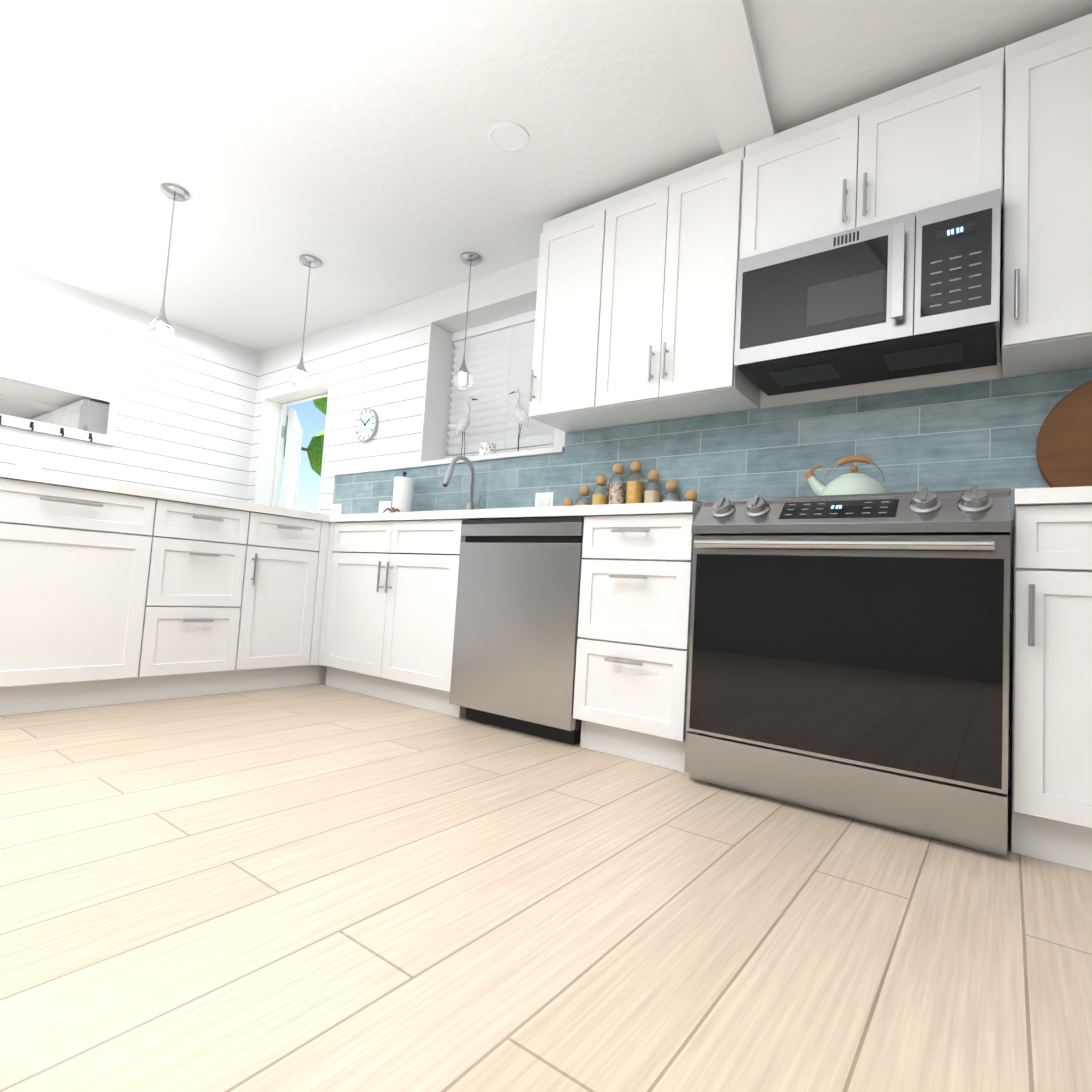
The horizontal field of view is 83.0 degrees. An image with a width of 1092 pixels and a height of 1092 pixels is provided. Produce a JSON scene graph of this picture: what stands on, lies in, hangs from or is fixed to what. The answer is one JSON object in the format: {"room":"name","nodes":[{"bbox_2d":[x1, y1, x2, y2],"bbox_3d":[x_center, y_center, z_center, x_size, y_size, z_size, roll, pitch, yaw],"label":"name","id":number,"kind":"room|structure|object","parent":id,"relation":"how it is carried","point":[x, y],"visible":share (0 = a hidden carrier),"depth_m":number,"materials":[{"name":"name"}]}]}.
{"room":"kitchen","nodes":[
{"label":"kitchen","id":0,"kind":"room"},
{"bbox_2d":[0,261,259,501],"bbox_3d":[-4.268,-0.681,2.927,0.200,2.430,5.700,1,-5,37],"label":"wall","id":1,"kind":"structure","parent":0,"point":[186,412],"depth_m":4.48,"materials":[{"name":"white wood"}]},
{"bbox_2d":[16,450,42,471],"bbox_3d":[-3.339,-0.549,3.992,0.011,0.120,0.125,1,-5,37],"label":"switch plate","id":2,"kind":"object","parent":1,"relation":"attached to","point":[29,461],"visible":1,"depth_m":3.99,"materials":[{"name":"white plastic"}]},
{"bbox_2d":[0,364,119,445],"bbox_3d":[-3.352,-0.936,3.926,0.065,0.384,1.090,1,-5,37],"label":"rack","id":3,"kind":"object","parent":1,"relation":"attached to","point":[35,402],"visible":1,"depth_m":4.09,"materials":[{"name":"white wood"}]},
{"bbox_2d":[0,683,1091,1091],"bbox_3d":[-1.627,0.615,0.940,6.830,0.100,5.910,1,-5,37],"label":"floor","id":4,"kind":"structure","parent":0,"point":[324,887],"depth_m":1.10,"materials":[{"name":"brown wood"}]},
{"bbox_2d":[0,478,163,715],"bbox_3d":[-2.134,0.203,2.560,0.630,0.876,0.624,1,-5,37],"label":"base cabinet","id":5,"kind":"object","parent":4,"relation":"on","point":[106,598],"depth_m":2.42,"materials":[{"name":"white paint"}]},
{"bbox_2d":[140,500,255,701],"bbox_3d":[-1.826,0.249,2.973,0.630,0.876,0.410,1,-5,37],"label":"base cabinet","id":6,"kind":"object","parent":4,"relation":"on","point":[204,553],"depth_m":2.80,"materials":[{"name":"white paint"}]},
{"bbox_2d":[240,513,329,691],"bbox_3d":[-1.573,0.287,3.311,0.630,0.876,0.438,1,-5,37],"label":"base cabinet","id":7,"kind":"object","parent":4,"relation":"on","point":[283,616],"depth_m":3.13,"materials":[{"name":"white paint"}]},
{"bbox_2d":[320,666,326,683],"bbox_3d":[-1.270,0.332,3.716,0.630,0.876,0.679,1,-5,37],"label":"base cabinet","id":8,"kind":"object","parent":4,"relation":"on","point":[323,669],"depth_m":3.37,"materials":[{"name":"white paint"}]},
{"bbox_2d":[0,466,327,521],"bbox_3d":[-1.998,-0.218,3.003,0.990,0.038,1.470,1,-5,37],"label":"countertop","id":9,"kind":"structure","parent":8,"relation":"on","point":[5,472],"depth_m":2.61,"materials":[{"name":"white stone"}]},
{"bbox_2d":[328,501,701,522],"bbox_3d":[-0.536,-0.115,3.240,3.048,0.038,0.646,1,-5,37],"label":"countertop","id":10,"kind":"structure","parent":8,"relation":"on","point":[668,508],"depth_m":2.47,"materials":[{"name":"white stone"}]},
{"bbox_2d":[383,507,399,512],"bbox_3d":[-0.922,-0.189,3.685,0.125,0.091,0.043,1,-5,37],"label":"figurine","id":11,"kind":"object","parent":10,"relation":"on","point":[393,510],"visible":0.4,"depth_m":3.68,"materials":[{"name":"brown wood"}]},
{"bbox_2d":[392,471,413,511],"bbox_3d":[-0.875,-0.288,3.769,0.200,0.338,0.200,1,-5,37],"label":"paper towel holder","id":12,"kind":"object","parent":10,"relation":"on","point":[403,493],"visible":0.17,"depth_m":3.72,"materials":[{"name":"white paper"}]},
{"bbox_2d":[442,455,480,509],"bbox_3d":[-0.463,-0.312,3.413,0.106,0.387,0.251,1,-5,37],"label":"faucet","id":13,"kind":"object","parent":10,"relation":"on","point":[446,481],"visible":0.69,"depth_m":3.46,"materials":[{"name":"silver metal"}]},
{"bbox_2d":[563,498,572,505],"bbox_3d":[0.108,-0.173,3.094,0.082,0.136,0.082,1,-5,37],"label":"jar","id":14,"kind":"object","parent":10,"relation":"on","point":[567,501],"visible":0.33,"depth_m":3.08,"materials":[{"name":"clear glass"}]},
{"bbox_2d":[575,485,591,505],"bbox_3d":[0.185,-0.202,3.040,0.082,0.196,0.082,1,-5,37],"label":"jar","id":15,"kind":"object","parent":10,"relation":"on","point":[584,490],"visible":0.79,"depth_m":3.03,"materials":[{"name":"clear glass"}]},
{"bbox_2d":[591,475,608,504],"bbox_3d":[0.261,-0.224,2.986,0.082,0.241,0.082,1,-5,37],"label":"jar","id":16,"kind":"object","parent":10,"relation":"on","point":[600,499],"visible":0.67,"depth_m":2.97,"materials":[{"name":"clear glass"}]},
{"bbox_2d":[608,463,625,503],"bbox_3d":[0.338,-0.248,2.931,0.082,0.291,0.082,1,-5,37],"label":"jar","id":17,"kind":"object","parent":10,"relation":"on","point":[617,493],"visible":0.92,"depth_m":2.91,"materials":[{"name":"clear glass"}]},
{"bbox_2d":[625,461,643,503],"bbox_3d":[0.413,-0.250,2.875,0.082,0.296,0.082,1,-5,37],"label":"jar","id":18,"kind":"object","parent":10,"relation":"on","point":[634,491],"visible":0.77,"depth_m":2.85,"materials":[{"name":"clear glass"}]},
{"bbox_2d":[643,470,661,502],"bbox_3d":[0.486,-0.224,2.818,0.082,0.246,0.082,1,-5,37],"label":"jar","id":19,"kind":"object","parent":10,"relation":"on","point":[651,496],"visible":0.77,"depth_m":2.80,"materials":[{"name":"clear glass"}]},
{"bbox_2d":[662,480,680,501],"bbox_3d":[0.560,-0.199,2.760,0.082,0.196,0.082,1,-5,37],"label":"jar","id":20,"kind":"object","parent":10,"relation":"on","point":[671,486],"visible":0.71,"depth_m":2.75,"materials":[{"name":"clear glass"}]},
{"bbox_2d":[685,490,696,501],"bbox_3d":[0.633,-0.173,2.702,0.082,0.146,0.082,1,-5,37],"label":"jar","id":21,"kind":"object","parent":10,"relation":"on","point":[690,495],"visible":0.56,"depth_m":2.69,"materials":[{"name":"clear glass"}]},
{"bbox_2d":[449,517,583,744],"bbox_3d":[0.044,0.349,2.760,0.636,0.872,0.633,1,-5,37],"label":"dishwasher","id":22,"kind":"object","parent":4,"relation":"on","point":[515,633],"visible":0.69,"depth_m":2.49,"materials":[{"name":"silver metal"}]},
{"bbox_2d":[573,514,699,773],"bbox_3d":[0.482,0.352,2.438,0.446,0.876,0.628,1,-5,37],"label":"base cabinet","id":23,"kind":"object","parent":4,"relation":"on","point":[631,687],"depth_m":2.18,"materials":[{"name":"white paint"}]},
{"bbox_2d":[684,485,1010,857],"bbox_3d":[0.975,0.322,1.992,0.830,0.935,0.737,1,-5,37],"label":"range","id":24,"kind":"object","parent":4,"relation":"on","point":[848,656],"visible":1,"depth_m":1.70,"materials":[{"name":"silver metal"}]},
{"bbox_2d":[805,455,886,495],"bbox_3d":[1.084,-0.221,2.236,0.282,0.211,0.226,1,-5,37],"label":"kettle","id":25,"kind":"object","parent":24,"relation":"on","point":[853,482],"visible":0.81,"depth_m":2.17,"materials":[{"name":"white ceramic"}]},
{"bbox_2d":[1010,504,1091,871],"bbox_3d":[1.531,0.362,1.653,0.452,0.876,0.628,1,-5,37],"label":"base cabinet","id":26,"kind":"object","parent":4,"relation":"on","point":[1051,755],"visible":1,"depth_m":1.48,"materials":[{"name":"white paint"}]},
{"bbox_2d":[1013,486,1091,520],"bbox_3d":[1.909,-0.090,1.410,1.340,0.038,0.646,1,-5,37],"label":"countertop","id":27,"kind":"structure","parent":26,"relation":"on","point":[1081,495],"depth_m":1.51,"materials":[{"name":"white stone"}]},
{"bbox_2d":[1036,380,1091,487],"bbox_3d":[1.753,-0.308,1.856,0.440,0.436,0.089,1,-5,37],"label":"cutting board","id":28,"kind":"object","parent":27,"relation":"on","point":[1064,449],"visible":0.79,"depth_m":1.93,"materials":[{"name":"brown wood"}]},
{"bbox_2d":[0,0,1091,352],"bbox_3d":[-1.475,-1.905,1.109,6.830,0.100,5.910,1,-5,37],"label":"ceiling","id":29,"kind":"structure","parent":0,"point":[360,156],"depth_m":2.50,"materials":[{"name":"white paint"}]},
{"bbox_2d":[147,183,189,342],"bbox_3d":[-1.848,-1.367,3.013,0.124,0.762,0.124,1,-5,37],"label":"pendant light","id":30,"kind":"object","parent":29,"relation":"hanging from","point":[160,328],"visible":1,"depth_m":2.99,"materials":[{"name":"clear glass"}]},
{"bbox_2d":[290,254,321,386],"bbox_3d":[-1.407,-1.301,3.603,0.124,0.762,0.124,1,-5,37],"label":"pendant light","id":31,"kind":"object","parent":29,"relation":"hanging from","point":[299,375],"visible":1,"depth_m":3.58,"materials":[{"name":"clear glass"}]},
{"bbox_2d":[453,252,481,389],"bbox_3d":[-0.446,-1.252,3.469,0.124,0.762,0.124,1,-5,37],"label":"pendant light","id":32,"kind":"object","parent":29,"relation":"hanging from","point":[462,378],"visible":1,"depth_m":3.44,"materials":[{"name":"clear glass"}]},
{"bbox_2d":[487,121,528,152],"bbox_3d":[-0.155,-1.676,2.534,0.172,0.008,0.172,1,-5,37],"label":"recessed light","id":33,"kind":"object","parent":29,"relation":"in","point":[508,136],"visible":1,"depth_m":2.53,"materials":[{"name":"white plastic"}]},
{"bbox_2d":[668,0,776,153],"bbox_3d":[-0.501,-1.843,0.088,0.200,0.046,5.998,1,-4,29],"label":"ceiling beam","id":34,"kind":"structure","parent":29,"relation":"attached to","point":[718,40],"depth_m":2.09,"materials":[{"name":"white paint"}]},
{"bbox_2d":[246,249,1012,798],"bbox_3d":[0.175,-0.387,3.334,6.830,2.430,0.300,1,-5,37],"label":"wall","id":35,"kind":"structure","parent":0,"point":[377,361],"depth_m":4.13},
{"bbox_2d":[280,408,302,509],"bbox_3d":[-2.367,-0.179,5.643,0.746,1.970,0.561,1,-5,37],"label":"door leaf","id":36,"kind":"structure","parent":35,"relation":"in","point":[289,491],"depth_m":5.46,"materials":[{"name":"white wood"}]},
{"bbox_2d":[253,367,332,512],"bbox_3d":[-1.961,-0.257,4.857,0.957,2.120,0.218,1,-5,37],"label":"door frame","id":37,"kind":"structure","parent":35,"relation":"attached to","point":[273,427],"depth_m":5.13,"materials":[{"name":"white wood"}]},
{"bbox_2d":[355,408,378,441],"bbox_3d":[-1.232,-0.828,4.228,0.232,0.232,0.027,1,-5,37],"label":"clock","id":38,"kind":"object","parent":35,"relation":"attached to","point":[366,424],"visible":1,"depth_m":4.21,"materials":[{"name":"grey plastic"}]},
{"bbox_2d":[333,462,415,475],"bbox_3d":[-1.157,-0.512,4.137,0.872,0.027,0.030,1,-5,37],"label":"trim","id":39,"kind":"structure","parent":35,"relation":"attached to","point":[379,468],"depth_m":4.10,"materials":[{"name":"white"}]},
{"bbox_2d":[415,448,553,466],"bbox_3d":[-0.304,-0.492,3.666,1.057,0.027,0.300,1,-5,37],"label":"window sill","id":40,"kind":"structure","parent":35,"relation":"attached to","point":[495,456],"depth_m":3.47,"materials":[{"name":"white wood"}]},
{"bbox_2d":[455,398,477,454],"bbox_3d":[-0.495,-0.712,3.815,0.175,0.408,0.051,1,-5,37],"label":"heron","id":41,"kind":"object","parent":40,"relation":"on","point":[463,424],"visible":0.96,"depth_m":3.81,"materials":[{"name":"white ceramic"}]},
{"bbox_2d":[479,442,495,454],"bbox_3d":[-0.344,-0.557,3.647,0.100,0.094,0.100,1,-5,37],"label":"cup","id":42,"kind":"object","parent":40,"relation":"on","point":[486,448],"visible":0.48,"depth_m":3.61,"materials":[{"name":"white ceramic"}]},
{"bbox_2d":[509,389,529,450],"bbox_3d":[-0.161,-0.709,3.565,0.175,0.408,0.051,1,-5,37],"label":"heron","id":43,"kind":"object","parent":40,"relation":"on","point":[522,416],"visible":0.98,"depth_m":3.54,"materials":[{"name":"white ceramic"}]},
{"bbox_2d":[419,288,555,461],"bbox_3d":[-0.258,-0.963,3.722,1.057,0.923,0.300,1,-5,37],"label":"window","id":44,"kind":"structure","parent":35,"relation":"in","point":[437,399],"depth_m":3.95,"materials":[{"name":"white"}]},
{"bbox_2d":[444,310,554,458],"bbox_3d":[-0.216,-0.950,3.777,1.017,0.908,0.070,1,-5,37],"label":"window blind","id":45,"kind":"object","parent":44,"relation":"attached to","point":[498,357],"visible":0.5,"depth_m":3.84,"materials":[{"name":"white"}]},
{"bbox_2d":[552,447,563,452],"bbox_3d":[0.065,-0.500,3.222,0.066,0.027,0.030,1,-5,37],"label":"trim","id":46,"kind":"structure","parent":35,"relation":"attached to","point":[557,449],"depth_m":3.21,"materials":[{"name":"white wood"}]},
{"bbox_2d":[529,200,624,432],"bbox_3d":[0.190,-1.090,3.008,0.374,0.978,0.323,1,-5,37],"label":"upper cabinet","id":47,"kind":"object","parent":35,"relation":"attached to","point":[567,330],"depth_m":2.89,"materials":[{"name":"white paint"}]},
{"bbox_2d":[597,146,759,424],"bbox_3d":[0.590,-1.086,2.709,0.624,0.978,0.323,1,-5,37],"label":"upper cabinet","id":48,"kind":"object","parent":35,"relation":"attached to","point":[635,312],"depth_m":2.57,"materials":[{"name":"white paint"}]},
{"bbox_2d":[333,368,1091,519],"bbox_3d":[0.570,-0.340,2.838,5.198,0.489,0.008,1,-5,37],"label":"tile backsplash","id":49,"kind":"structure","parent":35,"relation":"attached to","point":[979,434],"depth_m":2.52,"materials":[{"name":"blue tile"}]},
{"bbox_2d":[331,504,341,514],"bbox_3d":[-1.479,-0.238,4.346,0.118,0.118,0.011,1,-5,37],"label":"electrical outlet","id":50,"kind":"object","parent":49,"relation":"attached to","point":[336,509],"visible":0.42,"depth_m":4.34,"materials":[{"name":"white plastic"}]},
{"bbox_2d":[378,501,390,512],"bbox_3d":[-1.055,-0.233,4.028,0.118,0.118,0.011,1,-5,37],"label":"electrical outlet","id":51,"kind":"object","parent":49,"relation":"attached to","point":[383,505],"visible":0.42,"depth_m":4.03,"materials":[{"name":"white plastic"}]},
{"bbox_2d":[535,492,553,506],"bbox_3d":[-0.012,-0.223,3.247,0.118,0.118,0.011,1,-5,37],"label":"electrical outlet","id":52,"kind":"object","parent":49,"relation":"attached to","point":[545,499],"visible":0.58,"depth_m":3.25,"materials":[{"name":"white plastic"}]},
{"bbox_2d":[741,45,1008,258],"bbox_3d":[1.186,-1.310,2.289,0.822,0.515,0.323,1,-5,37],"label":"upper cabinet","id":53,"kind":"object","parent":35,"relation":"attached to","point":[941,137],"depth_m":2.12,"materials":[{"name":"white paint"}]},
{"bbox_2d":[734,188,1001,395],"bbox_3d":[1.131,-0.847,2.204,0.793,0.415,0.434,1,-5,37],"label":"microwave","id":54,"kind":"object","parent":53,"relation":"attached to","point":[917,293],"visible":1,"depth_m":2.05,"materials":[{"name":"silver metal"}]},
{"bbox_2d":[1001,13,1091,377],"bbox_3d":[1.688,-1.075,1.887,0.464,0.978,0.323,1,-5,37],"label":"upper cabinet","id":55,"kind":"object","parent":35,"relation":"attached to","point":[1046,219],"depth_m":1.84,"materials":[{"name":"white paint"}]},
{"label":"outside","id":56,"kind":"structure","parent":0,"visible":0},
{"bbox_3d":[-3.382,6.051,80.420,180.000,0.280,119.790,1,-5,37],"label":"ground","id":57,"kind":"structure","parent":56,"visible":0},
{"bbox_2d":[283,397,327,476],"bbox_3d":[-6.093,-2.075,11.441,5.140,6.394,7.842,1,-5,37],"label":"tree","id":58,"kind":"object","parent":57,"relation":"on","point":[314,449],"depth_m":12.44,"materials":[{"name":"green plant"}]}
]}

